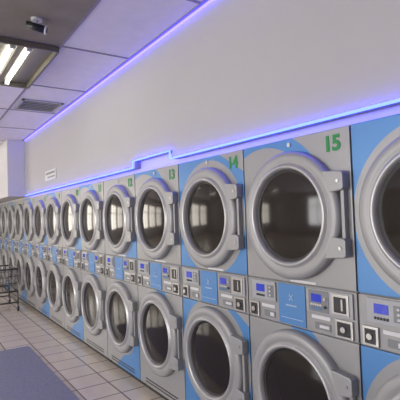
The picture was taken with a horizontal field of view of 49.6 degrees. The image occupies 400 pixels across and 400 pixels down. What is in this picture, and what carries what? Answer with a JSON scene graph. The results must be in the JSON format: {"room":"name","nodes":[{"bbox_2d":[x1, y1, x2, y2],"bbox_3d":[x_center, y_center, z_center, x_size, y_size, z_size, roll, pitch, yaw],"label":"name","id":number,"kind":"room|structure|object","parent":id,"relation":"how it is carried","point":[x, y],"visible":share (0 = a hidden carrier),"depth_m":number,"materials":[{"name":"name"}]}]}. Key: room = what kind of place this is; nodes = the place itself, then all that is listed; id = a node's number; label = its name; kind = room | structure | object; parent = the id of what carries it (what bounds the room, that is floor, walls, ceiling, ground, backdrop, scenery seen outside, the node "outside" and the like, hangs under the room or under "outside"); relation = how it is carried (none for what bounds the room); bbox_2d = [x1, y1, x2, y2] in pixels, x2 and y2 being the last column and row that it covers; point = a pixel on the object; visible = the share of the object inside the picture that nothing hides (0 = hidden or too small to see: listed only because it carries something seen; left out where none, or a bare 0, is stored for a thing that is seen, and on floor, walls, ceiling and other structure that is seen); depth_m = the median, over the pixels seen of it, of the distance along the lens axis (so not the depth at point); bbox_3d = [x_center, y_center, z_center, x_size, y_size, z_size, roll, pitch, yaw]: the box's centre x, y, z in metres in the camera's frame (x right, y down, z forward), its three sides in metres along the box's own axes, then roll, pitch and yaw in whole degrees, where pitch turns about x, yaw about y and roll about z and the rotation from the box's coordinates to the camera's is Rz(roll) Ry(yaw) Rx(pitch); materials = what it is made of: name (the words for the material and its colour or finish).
{"room":"laundry","nodes":[
{"label":"laundry","id":0,"kind":"room"},
{"bbox_2d":[0,285,164,399],"bbox_3d":[-4.339,1.836,2.544,9.950,0.100,17.600,-1,-2,-34],"label":"floor","id":1,"kind":"structure","parent":0,"point":[89,375],"depth_m":4.89,"materials":[{"name":"tile"}]},
{"bbox_2d":[0,204,4,287],"bbox_3d":[-4.460,1.083,10.443,0.780,1.950,0.784,-1,-2,-34],"label":"dryer","id":2,"kind":"object","parent":1,"relation":"on","point":[1,235],"visible":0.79,"depth_m":10.03,"materials":[{"name":"grey metal"}]},
{"bbox_2d":[1,203,12,293],"bbox_3d":[-4.022,1.046,9.782,0.780,1.950,0.784,-1,-2,-34],"label":"dryer","id":3,"kind":"object","parent":1,"relation":"on","point":[5,256],"visible":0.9,"depth_m":9.51,"materials":[{"name":"grey metal"}]},
{"bbox_2d":[0,265,18,310],"bbox_3d":[-3.617,1.569,7.663,0.616,0.733,0.900,-1,-2,-34],"label":"cart","id":4,"kind":"object","parent":1,"relation":"on","point":[11,283],"visible":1,"depth_m":7.49,"materials":[{"name":"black metal"}]},
{"bbox_2d":[7,201,19,298],"bbox_3d":[-3.584,1.008,9.122,0.780,1.950,0.784,-1,-2,-34],"label":"dryer","id":5,"kind":"object","parent":1,"relation":"on","point":[12,205],"visible":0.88,"depth_m":8.83,"materials":[{"name":"grey metal"}]},
{"bbox_2d":[15,199,28,304],"bbox_3d":[-3.146,0.971,8.462,0.780,1.950,0.784,-1,-2,-34],"label":"dryer","id":6,"kind":"object","parent":1,"relation":"on","point":[20,204],"visible":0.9,"depth_m":8.16,"materials":[{"name":"grey metal"}]},
{"bbox_2d":[23,197,39,311],"bbox_3d":[-2.708,0.934,7.802,0.780,1.950,0.784,-1,-2,-34],"label":"dryer","id":7,"kind":"object","parent":1,"relation":"on","point":[30,263],"visible":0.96,"depth_m":7.52,"materials":[{"name":"grey metal"}]},
{"bbox_2d":[0,346,78,399],"bbox_3d":[-1.725,1.713,3.143,1.770,0.010,4.100,-1,-2,-34],"label":"floor mat","id":8,"kind":"object","parent":1,"relation":"on","point":[23,375],"visible":1,"depth_m":4.20,"materials":[{"name":"blue carpet"}]},
{"bbox_2d":[33,194,51,320],"bbox_3d":[-2.271,0.896,7.142,0.780,1.950,0.784,-1,-2,-34],"label":"dryer","id":9,"kind":"object","parent":1,"relation":"on","point":[41,268],"visible":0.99,"depth_m":6.85,"materials":[{"name":"grey metal"}]},
{"bbox_2d":[45,191,67,331],"bbox_3d":[-1.833,0.859,6.482,0.780,1.950,0.784,-1,-2,-34],"label":"dryer","id":10,"kind":"object","parent":1,"relation":"on","point":[54,200],"visible":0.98,"depth_m":6.20,"materials":[{"name":"grey metal"}]},
{"bbox_2d":[60,187,86,344],"bbox_3d":[-1.395,0.821,5.822,0.780,1.950,0.784,-1,-2,-34],"label":"dryer","id":11,"kind":"object","parent":1,"relation":"on","point":[69,214],"visible":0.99,"depth_m":5.54,"materials":[{"name":"grey metal"}]},
{"bbox_2d":[79,181,111,361],"bbox_3d":[-0.957,0.784,5.162,0.780,1.950,0.784,-1,-2,-34],"label":"dryer","id":12,"kind":"object","parent":1,"relation":"on","point":[93,264],"visible":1,"depth_m":4.87,"materials":[{"name":"grey metal"}]},
{"bbox_2d":[103,174,144,384],"bbox_3d":[-0.519,0.747,4.501,0.780,1.950,0.784,-1,-2,-34],"label":"dryer","id":13,"kind":"object","parent":1,"relation":"on","point":[122,302],"visible":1,"depth_m":4.21,"materials":[{"name":"grey metal"}]},
{"bbox_2d":[135,164,185,399],"bbox_3d":[-0.081,0.709,3.841,0.780,1.950,0.784,-1,-2,-34],"label":"dryer","id":14,"kind":"object","parent":1,"relation":"on","point":[157,225],"visible":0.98,"depth_m":3.56,"materials":[{"name":"grey metal"}]},
{"bbox_2d":[179,149,252,399],"bbox_3d":[0.356,0.672,3.181,0.780,1.950,0.784,-1,-2,-34],"label":"dryer","id":15,"kind":"object","parent":1,"relation":"on","point":[212,210],"visible":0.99,"depth_m":2.91,"materials":[{"name":"grey metal"}]},
{"bbox_2d":[244,125,362,399],"bbox_3d":[0.794,0.634,2.521,0.780,1.950,0.784,-1,-2,-34],"label":"dryer","id":16,"kind":"object","parent":1,"relation":"on","point":[306,344],"visible":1,"depth_m":2.25,"materials":[{"name":"grey metal"}]},
{"bbox_2d":[351,114,399,399],"bbox_3d":[1.232,0.597,1.861,0.780,1.950,0.784,-1,-2,-34],"label":"dryer","id":17,"kind":"object","parent":1,"relation":"on","point":[375,142],"visible":1,"depth_m":1.90,"materials":[{"name":"grey"}]},
{"bbox_2d":[0,0,208,144],"bbox_3d":[-4.446,-1.295,2.651,9.950,0.100,17.600,-1,-2,-34],"label":"ceiling","id":18,"kind":"structure","parent":0,"point":[122,28],"depth_m":3.89,"materials":[{"name":"tile"}]},
{"bbox_2d":[0,36,58,88],"bbox_3d":[-1.781,-1.254,4.044,0.594,0.055,1.204,-1,-2,-34],"label":"ceiling light fixture","id":19,"kind":"object","parent":18,"relation":"attached to","point":[22,62],"depth_m":3.95,"materials":[{"name":"white metal"}]},
{"bbox_2d":[25,16,47,34],"bbox_3d":[-1.194,-1.270,3.170,0.153,0.119,0.083,-1,-2,-13],"label":"security camera","id":20,"kind":"object","parent":18,"relation":"attached to","point":[33,25],"visible":1,"depth_m":3.14,"materials":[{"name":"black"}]},
{"bbox_2d":[14,99,63,112],"bbox_3d":[-2.083,-1.212,5.594,0.500,0.014,0.500,-1,-2,-34],"label":"ceiling air vent","id":21,"kind":"object","parent":18,"relation":"in","point":[25,104],"depth_m":5.57,"materials":[{"name":"grey metal"}]},
{"bbox_2d":[0,0,96,45],"bbox_3d":[-1.109,-1.341,3.030,0.584,0.007,1.192,-1,-2,-34],"label":"tile","id":22,"kind":"structure","parent":18,"relation":"attached to","point":[61,17],"depth_m":3.15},
{"bbox_2d":[0,0,207,140],"bbox_3d":[-4.789,-1.238,2.420,8.720,0.006,17.200,-1,-2,-34],"label":"trim","id":23,"kind":"structure","parent":18,"relation":"attached to","point":[199,3],"depth_m":3.86,"materials":[{"name":"grey metal"}]},
{"bbox_2d":[24,0,213,140],"bbox_3d":[0.162,-1.381,2.858,0.018,0.008,12.250,-1,-2,-34],"label":"strip light","id":24,"kind":"object","parent":18,"relation":"in","point":[209,1],"visible":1,"depth_m":3.94,"materials":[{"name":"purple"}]},
{"bbox_2d":[0,0,399,204],"bbox_3d":[-1.081,-0.744,4.851,0.100,1.080,17.200,-1,-2,-34],"label":"wall","id":25,"kind":"structure","parent":0,"point":[235,70],"depth_m":2.85,"materials":[{"name":"white paint"}]},
{"bbox_2d":[0,140,24,202],"bbox_3d":[-4.685,-0.471,9.923,0.299,1.034,4.750,-1,-2,-34],"label":"wall","id":26,"kind":"structure","parent":25,"relation":"attached to","point":[12,160],"depth_m":7.97,"materials":[{"name":"white paint"}]},
{"bbox_2d":[45,168,55,181],"bbox_3d":[-2.251,-0.377,6.517,0.013,0.150,0.600,-1,-2,-34],"label":"notice sign","id":27,"kind":"object","parent":25,"relation":"attached to","point":[51,174],"visible":1,"depth_m":6.49,"materials":[{"name":"white paper"}]},
{"bbox_2d":[25,98,399,195],"bbox_3d":[0.192,-0.398,2.823,0.028,0.080,12.250,-1,-2,-34],"label":"strip light","id":28,"kind":"object","parent":25,"relation":"attached to","point":[395,100],"visible":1,"depth_m":2.56,"materials":[{"name":"blue plastic"}]}
]}

